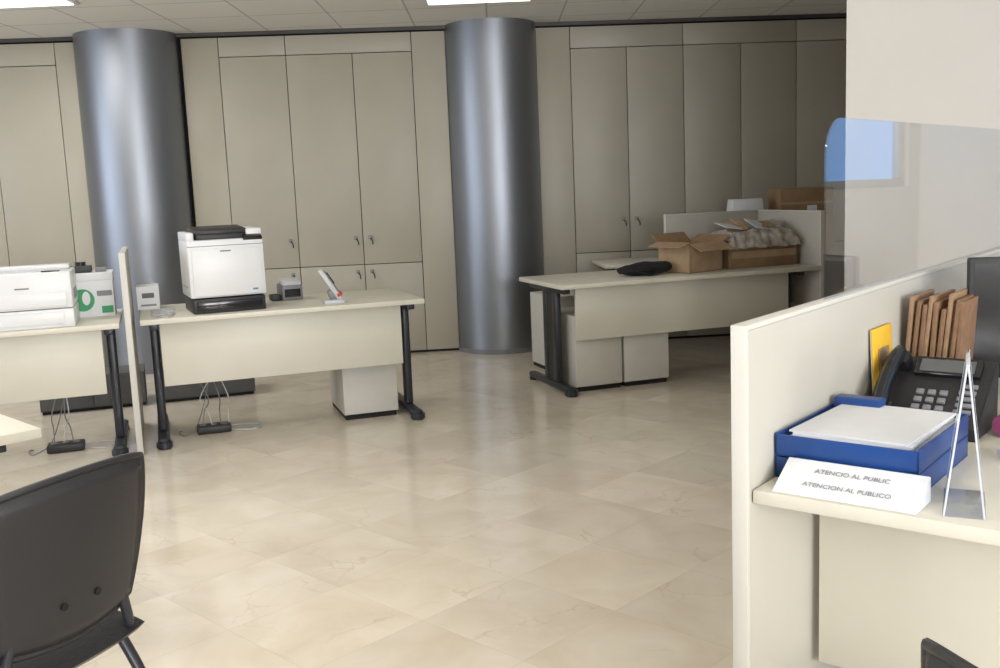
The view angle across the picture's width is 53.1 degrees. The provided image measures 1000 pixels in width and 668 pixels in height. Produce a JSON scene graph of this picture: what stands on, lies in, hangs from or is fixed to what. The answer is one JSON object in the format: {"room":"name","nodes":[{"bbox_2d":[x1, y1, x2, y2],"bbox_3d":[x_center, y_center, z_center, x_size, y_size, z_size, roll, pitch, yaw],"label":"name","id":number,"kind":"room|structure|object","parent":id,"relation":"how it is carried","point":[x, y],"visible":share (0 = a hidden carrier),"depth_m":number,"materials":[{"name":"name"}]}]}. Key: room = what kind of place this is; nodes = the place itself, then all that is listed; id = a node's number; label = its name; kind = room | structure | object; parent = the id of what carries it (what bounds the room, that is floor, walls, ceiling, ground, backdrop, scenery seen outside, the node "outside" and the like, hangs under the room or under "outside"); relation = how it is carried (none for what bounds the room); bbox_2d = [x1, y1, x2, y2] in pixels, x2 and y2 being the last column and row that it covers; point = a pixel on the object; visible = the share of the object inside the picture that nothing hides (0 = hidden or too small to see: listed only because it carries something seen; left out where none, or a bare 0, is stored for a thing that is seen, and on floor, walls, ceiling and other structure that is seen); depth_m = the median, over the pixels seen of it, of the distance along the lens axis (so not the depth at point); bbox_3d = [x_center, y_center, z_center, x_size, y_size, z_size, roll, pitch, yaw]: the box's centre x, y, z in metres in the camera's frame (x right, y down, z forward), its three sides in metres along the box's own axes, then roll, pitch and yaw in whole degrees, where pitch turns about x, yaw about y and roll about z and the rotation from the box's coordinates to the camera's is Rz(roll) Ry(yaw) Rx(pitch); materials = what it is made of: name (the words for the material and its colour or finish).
{"room":"open-plan office","nodes":[
{"label":"open-plan office","id":0,"kind":"room"},
{"bbox_2d":[0,336,732,667],"bbox_3d":[-1.058,1.036,3.228,11.200,0.100,12.700,-2,8,0],"label":"floor","id":1,"kind":"structure","parent":0,"point":[521,522],"depth_m":4.28,"materials":[{"name":"tile"}]},
{"bbox_2d":[0,414,41,452],"bbox_3d":[-2.120,0.713,2.808,0.800,0.750,1.400,6,12,44],"label":"office desk","id":2,"kind":"object","parent":1,"relation":"on","point":[12,430],"visible":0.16,"depth_m":2.95,"materials":[{"name":"laminate"}]},
{"bbox_2d":[0,42,104,363],"bbox_3d":[-4.880,-0.964,8.239,3.100,2.714,0.079,-3,8,-4],"label":"storage cabinet","id":3,"kind":"object","parent":1,"relation":"on","point":[45,218],"visible":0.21,"depth_m":8.25,"materials":[{"name":"beige"}]},
{"bbox_2d":[0,309,129,455],"bbox_3d":[-2.950,0.332,5.631,1.600,0.750,0.800,-5,9,-19],"label":"office desk","id":4,"kind":"object","parent":1,"relation":"on","point":[60,362],"visible":0.94,"depth_m":5.48,"materials":[{"name":"laminate"}]},
{"bbox_2d":[0,263,79,331],"bbox_3d":[-2.569,-0.206,5.487,0.441,0.325,0.386,-5,9,-19],"label":"printer","id":5,"kind":"object","parent":4,"relation":"on","point":[42,296],"visible":1,"depth_m":5.33,"materials":[{"name":"white plastic"}]},
{"bbox_2d":[70,262,116,317],"bbox_3d":[-2.422,-0.269,5.896,0.276,0.318,0.226,-5,9,-19],"label":"carton","id":6,"kind":"object","parent":4,"relation":"on","point":[95,289],"visible":0.81,"depth_m":5.81,"materials":[{"name":"white cardboard"}]},
{"bbox_2d":[29,398,114,455],"bbox_3d":[-2.498,0.320,5.799,0.494,0.724,0.271,-5,9,-19],"label":"power strip","id":7,"kind":"object","parent":1,"relation":"on","point":[78,444],"visible":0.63,"depth_m":5.73,"materials":[{"name":"black plastic"}]},
{"bbox_2d":[0,452,144,667],"bbox_3d":[-1.058,0.697,2.174,0.556,0.878,0.500,2,9,26],"label":"chair","id":8,"kind":"object","parent":1,"relation":"on","point":[70,540],"visible":1,"depth_m":2.02,"materials":[{"name":"black plastic"}]},
{"bbox_2d":[39,364,146,414],"bbox_3d":[-2.839,0.384,7.003,0.680,0.240,0.362,-5,9,-19],"label":"storage unit","id":9,"kind":"object","parent":1,"relation":"on","point":[102,401],"visible":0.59,"depth_m":6.86,"materials":[{"name":"grey laminate"}]},
{"bbox_2d":[118,246,144,453],"bbox_3d":[-2.168,0.067,5.902,0.035,1.130,0.878,-5,9,-19],"label":"wall","id":10,"kind":"structure","parent":1,"relation":"on","point":[123,256],"depth_m":5.53,"materials":[{"name":"laminate"}]},
{"bbox_2d":[72,28,194,373],"bbox_3d":[-3.008,-1.087,8.413,0.842,2.750,0.842,-2,8,0],"label":"steel column","id":11,"kind":"structure","parent":1,"relation":"on","point":[130,83],"depth_m":8.03,"materials":[{"name":"grey metal"}]},
{"bbox_2d":[153,362,254,402],"bbox_3d":[-2.141,0.319,7.240,0.680,0.240,0.362,-5,9,-19],"label":"storage unit","id":12,"kind":"object","parent":1,"relation":"on","point":[176,393],"visible":0.28,"depth_m":7.09,"materials":[{"name":"grey metal"}]},
{"bbox_2d":[179,381,261,435],"bbox_3d":[-1.734,0.243,6.108,0.494,0.724,0.271,-5,9,-19],"label":"power strip","id":13,"kind":"object","parent":1,"relation":"on","point":[225,426],"visible":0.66,"depth_m":6.04,"materials":[{"name":"black plastic"}]},
{"bbox_2d":[140,288,424,449],"bbox_3d":[-1.341,0.177,6.225,1.630,0.750,0.800,-5,9,-19],"label":"office desk","id":14,"kind":"object","parent":1,"relation":"on","point":[371,328],"visible":0.88,"depth_m":5.91,"materials":[{"name":"laminate"}]},
{"bbox_2d":[136,283,159,309],"bbox_3d":[-2.173,-0.231,6.178,0.130,0.140,0.201,-5,9,-19],"label":"box","id":15,"kind":"object","parent":14,"relation":"on","point":[147,294],"visible":1,"depth_m":6.09,"materials":[{"name":"white plastic"}]},
{"bbox_2d":[150,308,174,317],"bbox_3d":[-1.960,-0.122,5.817,0.142,0.006,0.468,-5,9,-19],"label":"cables","id":16,"kind":"object","parent":14,"relation":"on","point":[155,312],"visible":1,"depth_m":5.83,"materials":[{"name":"white plastic"}]},
{"bbox_2d":[178,224,266,314],"bbox_3d":[-1.643,-0.392,5.912,0.433,0.492,0.390,-6,9,-24],"label":"printer","id":17,"kind":"object","parent":14,"relation":"on","point":[223,266],"visible":1,"depth_m":5.75,"materials":[{"name":"white plastic"}]},
{"bbox_2d":[269,277,302,300],"bbox_3d":[-1.367,-0.286,6.342,0.195,0.135,0.163,-6,9,-24],"label":"receipt printer","id":18,"kind":"object","parent":14,"relation":"on","point":[290,288],"visible":1,"depth_m":6.29,"materials":[{"name":"grey plastic"}]},
{"bbox_2d":[317,269,344,304],"bbox_3d":[-1.017,-0.287,5.999,0.142,0.207,0.130,-5,9,-19],"label":"payment terminal","id":19,"kind":"object","parent":14,"relation":"on","point":[335,296],"visible":1,"depth_m":5.97,"materials":[{"name":"white plastic"}]},
{"bbox_2d":[180,31,458,352],"bbox_3d":[-1.488,-1.141,8.474,2.170,2.714,0.080,-3,8,-4],"label":"storage cabinet","id":20,"kind":"object","parent":1,"relation":"on","point":[336,147],"visible":0.86,"depth_m":8.42,"materials":[{"name":"beige"}]},
{"bbox_2d":[329,364,397,419],"bbox_3d":[-0.897,0.213,6.473,0.342,0.570,0.516,-5,9,-19],"label":"drawer pedestal","id":21,"kind":"object","parent":1,"relation":"on","point":[371,391],"visible":0.53,"depth_m":6.26,"materials":[{"name":"laminate"}]},
{"bbox_2d":[444,17,543,354],"bbox_3d":[-0.032,-1.243,8.631,0.782,2.750,0.782,-2,8,0],"label":"steel column","id":22,"kind":"structure","parent":1,"relation":"on","point":[492,94],"depth_m":8.31,"materials":[{"name":"grey metal"}]},
{"bbox_2d":[530,289,574,368],"bbox_3d":[0.482,-0.029,7.692,0.342,0.580,0.466,-5,9,-19],"label":"drawer pedestal","id":23,"kind":"object","parent":1,"relation":"on","point":[536,300],"visible":0.12,"depth_m":7.70,"materials":[{"name":"laminate"}]},
{"bbox_2d":[561,307,621,391],"bbox_3d":[0.588,0.093,7.036,0.342,0.520,0.516,-5,9,-19],"label":"drawer pedestal","id":24,"kind":"object","parent":1,"relation":"on","point":[595,364],"visible":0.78,"depth_m":6.82,"materials":[{"name":"laminate"}]},
{"bbox_2d":[620,332,668,386],"bbox_3d":[0.928,0.062,7.150,0.342,0.520,0.516,-5,9,-19],"label":"drawer pedestal","id":25,"kind":"object","parent":1,"relation":"on","point":[645,358],"visible":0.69,"depth_m":6.92,"materials":[{"name":"laminate"}]},
{"bbox_2d":[519,264,820,396],"bbox_3d":[1.226,-0.079,7.234,2.000,0.750,0.800,-5,9,-19],"label":"office desk","id":26,"kind":"object","parent":1,"relation":"on","point":[608,304],"visible":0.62,"depth_m":6.89,"materials":[{"name":"laminate"}]},
{"bbox_2d":[617,261,671,275],"bbox_3d":[1.010,-0.458,6.978,0.419,0.091,0.255,-5,9,-19],"label":"bag","id":27,"kind":"object","parent":26,"relation":"on","point":[649,268],"visible":1,"depth_m":6.91,"materials":[{"name":"black fabric"}]},
{"bbox_2d":[648,232,733,273],"bbox_3d":[1.362,-0.581,7.110,0.528,0.267,0.478,-9,10,-36],"label":"cardboard box","id":28,"kind":"object","parent":26,"relation":"on","point":[703,253],"visible":0.95,"depth_m":7.03,"materials":[{"name":"brown cardboard"}]},
{"bbox_2d":[663,210,757,239],"bbox_3d":[1.644,-0.684,7.759,0.818,0.520,0.034,-5,9,-19],"label":"wall","id":29,"kind":"structure","parent":26,"relation":"attached to","point":[692,224],"depth_m":7.69,"materials":[{"name":"paint"}]},
{"bbox_2d":[710,218,800,268],"bbox_3d":[1.848,-0.684,7.391,0.600,0.350,0.431,-5,9,-19],"label":"cardboard box","id":30,"kind":"object","parent":26,"relation":"on","point":[760,245],"visible":0.94,"depth_m":7.24,"materials":[{"name":"cardboard"}]},
{"bbox_2d":[758,209,824,303],"bbox_3d":[2.174,-0.588,7.536,0.035,0.690,0.818,-5,9,-19],"label":"wall","id":31,"kind":"structure","parent":26,"relation":"attached to","point":[808,225],"depth_m":7.30,"materials":[{"name":"paint"}]},
{"bbox_2d":[535,18,846,338],"bbox_3d":[2.193,-1.333,8.729,3.700,2.714,0.080,-3,8,-4],"label":"storage cabinet","id":32,"kind":"object","parent":1,"relation":"on","point":[640,124],"visible":0.41,"depth_m":8.62,"materials":[{"name":"beige"}]},
{"bbox_2d":[592,255,825,270],"bbox_3d":[1.725,-0.269,8.383,1.800,0.750,0.660,-3,8,-4],"label":"office desk","id":33,"kind":"object","parent":1,"relation":"on","point":[604,264],"visible":0.17,"depth_m":8.25,"materials":[{"name":"laminate"}]},
{"bbox_2d":[726,198,763,210],"bbox_3d":[2.015,-0.874,8.223,0.300,0.470,0.240,-3,8,-4],"label":"box stack","id":34,"kind":"object","parent":33,"relation":"on","point":[750,203],"visible":0.18,"depth_m":8.11,"materials":[{"name":"cardboard"}]},
{"bbox_2d":[768,187,833,253],"bbox_3d":[2.463,-0.935,8.267,0.480,0.540,0.340,-3,8,-4],"label":"cartons","id":35,"kind":"object","parent":33,"relation":"on","point":[804,198],"visible":0.48,"depth_m":8.10,"materials":[{"name":"cardboard"}]},
{"bbox_2d":[730,246,999,667],"bbox_3d":[1.218,0.369,2.992,0.036,1.100,2.268,4,11,39],"label":"partition","id":36,"kind":"object","parent":1,"relation":"on","point":[788,365],"visible":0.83,"depth_m":2.26,"materials":[{"name":"beige laminate"}]},
{"bbox_2d":[826,118,998,298],"bbox_3d":[1.320,-0.418,3.046,0.005,0.430,1.760,4,11,39],"label":"screen","id":37,"kind":"object","parent":36,"relation":"on","point":[837,118],"visible":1,"depth_m":2.87,"materials":[{"name":"clear glass"}]},
{"bbox_2d":[753,378,999,667],"bbox_3d":[1.481,0.602,2.511,1.000,0.742,1.750,4,11,39],"label":"office desk","id":38,"kind":"object","parent":1,"relation":"on","point":[890,581],"visible":0.67,"depth_m":2.22,"materials":[{"name":"laminate"}]},
{"bbox_2d":[772,457,930,514],"bbox_3d":[0.707,0.304,2.024,0.290,0.052,0.094,4,11,39],"label":"sign","id":39,"kind":"object","parent":38,"relation":"on","point":[861,486],"depth_m":2.01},
{"bbox_2d":[775,393,968,486],"bbox_3d":[0.831,0.235,2.222,0.300,0.120,0.370,4,11,39],"label":"tray","id":40,"kind":"object","parent":38,"relation":"on","point":[853,430],"visible":0.9,"depth_m":2.14,"materials":[{"name":"blue plastic"},{"name":"white paper"}]},
{"bbox_2d":[870,323,891,393],"bbox_3d":[1.021,0.098,2.671,0.021,0.240,0.150,4,11,39],"label":"booklet","id":41,"kind":"object","parent":38,"relation":"on","point":[880,337],"visible":0.49,"depth_m":2.63,"materials":[{"name":"paper"}]},
{"bbox_2d":[872,345,998,442],"bbox_3d":[1.071,0.143,2.508,0.270,0.198,0.284,4,11,38],"label":"desk telephone","id":42,"kind":"object","parent":38,"relation":"on","point":[906,380],"depth_m":2.51,"materials":[{"name":"black plastic"}]},
{"bbox_2d":[905,288,977,359],"bbox_3d":[1.252,0.031,2.825,0.170,0.314,0.206,4,11,39],"label":"file folders","id":43,"kind":"object","parent":38,"relation":"on","point":[943,324],"visible":0.48,"depth_m":2.74,"materials":[{"name":"cardboard"}]},
{"bbox_2d":[942,349,985,519],"bbox_3d":[0.899,0.188,1.928,0.075,0.292,0.175,2,9,25],"label":"acrylic sign holder","id":44,"kind":"object","parent":38,"relation":"on","point":[967,365],"visible":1,"depth_m":1.87,"materials":[{"name":"clear plastic"}]},
{"bbox_2d":[966,257,999,377],"bbox_3d":[1.580,-0.024,2.805,0.520,0.400,0.180,0,9,14],"label":"computer monitor","id":45,"kind":"object","parent":38,"relation":"on","point":[983,273],"visible":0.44,"depth_m":2.79,"materials":[{"name":"black plastic"}]},
{"bbox_2d":[992,414,999,436],"bbox_3d":[1.288,0.211,2.446,0.191,0.064,0.065,-7,10,-28],"label":"pencil case","id":46,"kind":"object","parent":38,"relation":"on","point":[996,421],"visible":1,"depth_m":2.42,"materials":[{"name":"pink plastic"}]},
{"bbox_2d":[921,637,977,667],"bbox_3d":[0.789,0.776,1.111,0.556,0.878,0.500,-5,9,-20],"label":"chair","id":47,"kind":"object","parent":1,"relation":"on","point":[933,654],"visible":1,"depth_m":1.13,"materials":[{"name":"black plastic"}]},
{"bbox_2d":[0,0,846,38],"bbox_3d":[-1.176,-1.781,2.814,11.200,0.100,12.700,-2,8,0],"label":"ceiling","id":48,"kind":"structure","parent":0,"point":[175,16],"depth_m":7.68,"materials":[{"name":"paint"}]},
{"bbox_2d":[0,0,79,7],"bbox_3d":[-3.444,-2.166,6.483,1.200,0.017,0.600,-2,8,0],"label":"ceiling light","id":49,"kind":"object","parent":48,"relation":"in","point":[3,3],"depth_m":6.65,"materials":[{"name":"white"}]},
{"bbox_2d":[423,0,533,4],"bbox_3d":[-0.150,-2.384,7.027,0.800,0.017,0.600,-2,8,0],"label":"ceiling light","id":50,"kind":"object","parent":48,"relation":"in","point":[427,2],"depth_m":7.23,"materials":[{"name":"white"}]},
{"bbox_2d":[0,17,846,225],"bbox_3d":[-1.104,-1.198,8.632,11.300,2.750,0.151,-3,8,-4],"label":"wall","id":51,"kind":"structure","parent":0,"point":[836,17],"depth_m":8.39,"materials":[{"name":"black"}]},
{"bbox_2d":[0,13,846,42],"bbox_3d":[-1.225,-2.520,8.296,10.550,0.030,0.031,-3,8,-4],"label":"trim","id":52,"kind":"structure","parent":51,"relation":"attached to","point":[831,15],"depth_m":8.33,"materials":[{"name":"grey"}]},
{"bbox_2d":[844,0,999,291],"bbox_3d":[3.013,-0.840,5.025,2.610,2.750,0.150,-2,8,0],"label":"wall","id":53,"kind":"structure","parent":0,"point":[923,195],"depth_m":4.92,"materials":[{"name":"paint"}]}
]}

